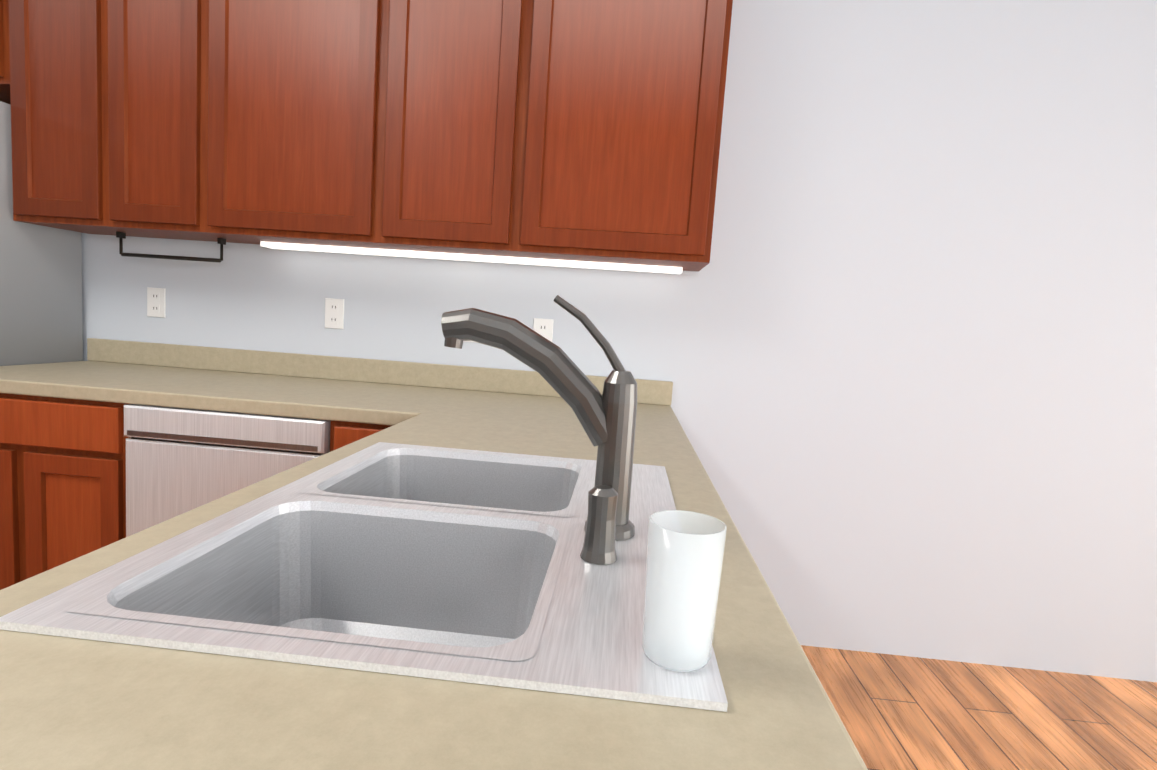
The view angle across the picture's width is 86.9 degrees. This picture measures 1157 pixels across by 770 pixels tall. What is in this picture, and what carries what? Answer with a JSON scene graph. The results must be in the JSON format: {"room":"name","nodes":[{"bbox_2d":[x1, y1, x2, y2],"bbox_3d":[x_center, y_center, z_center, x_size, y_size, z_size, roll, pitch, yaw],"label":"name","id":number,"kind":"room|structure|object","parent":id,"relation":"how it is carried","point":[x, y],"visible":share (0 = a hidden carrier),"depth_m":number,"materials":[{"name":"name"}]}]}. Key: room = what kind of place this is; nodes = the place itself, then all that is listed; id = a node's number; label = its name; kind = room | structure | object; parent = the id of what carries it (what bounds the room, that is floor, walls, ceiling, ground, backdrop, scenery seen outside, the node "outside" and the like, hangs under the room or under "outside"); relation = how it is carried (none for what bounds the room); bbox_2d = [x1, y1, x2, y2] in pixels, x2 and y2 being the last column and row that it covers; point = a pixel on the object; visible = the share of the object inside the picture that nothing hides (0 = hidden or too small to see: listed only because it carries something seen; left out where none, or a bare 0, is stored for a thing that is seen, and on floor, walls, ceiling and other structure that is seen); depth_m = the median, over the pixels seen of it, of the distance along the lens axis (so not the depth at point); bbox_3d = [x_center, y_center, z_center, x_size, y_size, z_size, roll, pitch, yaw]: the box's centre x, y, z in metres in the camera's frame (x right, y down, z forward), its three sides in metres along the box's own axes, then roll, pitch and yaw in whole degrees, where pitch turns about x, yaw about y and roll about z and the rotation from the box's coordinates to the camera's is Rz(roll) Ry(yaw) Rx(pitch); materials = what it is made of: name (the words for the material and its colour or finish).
{"room":"kitchen","nodes":[
{"label":"kitchen","id":0,"kind":"room"},
{"bbox_2d":[81,0,1156,681],"bbox_3d":[-1.266,-0.537,2.427,11.800,2.740,0.120,4,6,4],"label":"wall","id":1,"kind":"structure","parent":0,"point":[895,340],"depth_m":2.21,"materials":[{"name":"white paint"}]},
{"bbox_2d":[0,0,143,236],"bbox_3d":[-1.736,-1.086,2.169,0.349,1.047,0.360,4,6,4],"label":"upper cabinet","id":2,"kind":"object","parent":1,"relation":"attached to","point":[42,41],"depth_m":2.05,"materials":[{"name":"brown wood"}]},
{"bbox_2d":[116,232,225,261],"bbox_3d":[-1.494,-0.504,2.237,0.402,0.087,0.030,4,6,4],"label":"paper towel holder","id":3,"kind":"object","parent":2,"relation":"attached to","point":[121,236],"visible":1,"depth_m":2.23,"materials":[{"name":"grey metal"}]},
{"bbox_2d":[84,0,227,241],"bbox_3d":[-1.388,-1.060,2.144,0.350,1.047,0.360,4,6,4],"label":"upper cabinet","id":4,"kind":"object","parent":1,"relation":"attached to","point":[136,51],"depth_m":2.03,"materials":[{"name":"brown wood"}]},
{"bbox_2d":[147,287,165,317],"bbox_3d":[-1.671,-0.326,2.413,0.075,0.115,0.008,4,6,4],"label":"electrical outlet plate","id":5,"kind":"object","parent":1,"relation":"attached to","point":[156,297],"depth_m":2.41,"materials":[{"name":"white plastic"}]},
{"bbox_2d":[184,0,379,248],"bbox_3d":[-0.916,-1.024,2.109,0.599,1.047,0.360,4,6,4],"label":"upper cabinet","id":6,"kind":"object","parent":1,"relation":"attached to","point":[278,89],"depth_m":1.99,"materials":[{"name":"brown wood"}]},
{"bbox_2d":[261,241,681,273],"bbox_3d":[-0.397,-0.462,2.213,1.530,0.017,0.080,4,6,4],"label":"under-cabinet light","id":7,"kind":"object","parent":6,"relation":"attached to","point":[488,258],"visible":1,"depth_m":2.18,"materials":[{"name":"white plastic"}]},
{"bbox_2d":[324,298,344,328],"bbox_3d":[-0.944,-0.276,2.360,0.075,0.115,0.008,4,6,4],"label":"electrical outlet plate","id":8,"kind":"object","parent":1,"relation":"attached to","point":[334,308],"depth_m":2.36,"materials":[{"name":"white plastic"}]},
{"bbox_2d":[87,338,672,405],"bbox_3d":[-0.807,-0.056,2.363,2.325,0.090,0.020,4,6,4],"label":"backsplash","id":9,"kind":"structure","parent":1,"relation":"attached to","point":[656,392],"depth_m":2.36,"materials":[{"name":"laminate"}]},
{"bbox_2d":[364,0,519,256],"bbox_3d":[-0.390,-0.984,2.071,0.459,1.047,0.360,4,6,4],"label":"upper cabinet","id":10,"kind":"object","parent":1,"relation":"attached to","point":[442,73],"depth_m":1.95,"materials":[{"name":"brown wood"}]},
{"bbox_2d":[533,318,553,341],"bbox_3d":[-0.135,-0.192,2.302,0.075,0.115,0.008,4,6,4],"label":"electrical outlet plate","id":11,"kind":"object","parent":1,"relation":"attached to","point":[544,327],"depth_m":2.30,"materials":[{"name":"white plastic"}]},
{"bbox_2d":[504,0,732,270],"bbox_3d":[0.178,-0.940,2.029,0.683,1.047,0.360,4,6,4],"label":"upper cabinet","id":12,"kind":"object","parent":1,"relation":"attached to","point":[582,130],"depth_m":1.91,"materials":[{"name":"brown wood"}]},
{"bbox_2d":[801,645,1156,769],"bbox_3d":[-1.634,1.174,-0.818,11.800,0.060,7.300,4,6,4],"label":"floor","id":13,"kind":"structure","parent":0,"point":[896,712],"depth_m":1.98,"materials":[{"name":"brown wood"}]},
{"bbox_2d":[0,101,82,365],"bbox_3d":[-2.460,-0.102,2.005,0.898,1.797,0.930,4,6,4],"label":"refrigerator","id":14,"kind":"object","parent":13,"relation":"on","point":[40,294],"depth_m":2.22,"materials":[{"name":"grey metal"}]},
{"bbox_2d":[0,393,129,589],"bbox_3d":[-1.681,0.417,2.172,0.683,0.840,0.628,4,6,4],"label":"base cabinet","id":15,"kind":"object","parent":13,"relation":"on","point":[62,480],"depth_m":1.84,"materials":[{"name":"brown wood"}]},
{"bbox_2d":[124,404,330,536],"bbox_3d":[-1.034,0.470,2.105,0.614,0.838,0.611,4,6,4],"label":"dishwasher","id":16,"kind":"object","parent":13,"relation":"on","point":[179,461],"visible":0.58,"depth_m":1.78,"materials":[{"name":"silver metal"}]},
{"bbox_2d":[330,421,391,451],"bbox_3d":[-0.599,0.499,2.093,0.249,0.840,0.628,4,6,4],"label":"base cabinet","id":17,"kind":"object","parent":13,"relation":"on","point":[342,433],"depth_m":1.75,"materials":[{"name":"brown wood"}]},
{"bbox_2d":[0,361,682,428],"bbox_3d":[-0.836,0.040,2.063,2.325,0.043,0.639,4,6,4],"label":"countertop","id":18,"kind":"structure","parent":17,"relation":"on","point":[176,387],"depth_m":1.92,"materials":[{"name":"laminate"}]},
{"bbox_2d":[0,405,867,769],"bbox_3d":[-0.134,0.194,1.009,0.750,0.043,1.350,4,6,4],"label":"countertop","id":19,"kind":"structure","parent":17,"relation":"on","point":[66,703],"depth_m":0.44,"materials":[{"name":"laminate"}]},
{"bbox_2d":[0,442,727,711],"bbox_3d":[-0.159,0.275,0.873,0.592,0.198,0.780,4,6,4],"label":"sink","id":20,"kind":"object","parent":19,"relation":"in","point":[459,565],"visible":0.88,"depth_m":0.82,"materials":[{"name":"silver metal"}]},
{"bbox_2d":[441,295,636,540],"bbox_3d":[-0.050,0.035,0.806,0.272,0.307,0.068,4,6,4],"label":"faucet","id":21,"kind":"object","parent":20,"relation":"on","point":[607,419],"visible":0.88,"depth_m":0.78,"materials":[{"name":"silver metal"}]},
{"bbox_2d":[580,485,617,564],"bbox_3d":[0.027,0.161,0.716,0.044,0.085,0.044,4,6,4],"label":"side spray","id":22,"kind":"object","parent":20,"relation":"on","point":[598,548],"visible":1,"depth_m":0.70,"materials":[{"name":"silver metal"}]},
{"bbox_2d":[642,510,726,671],"bbox_3d":[0.086,0.170,0.511,0.064,0.115,0.064,4,6,4],"label":"cup","id":23,"kind":"object","parent":20,"relation":"on","point":[653,638],"visible":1,"depth_m":0.49,"materials":[{"name":"white"}]}
]}

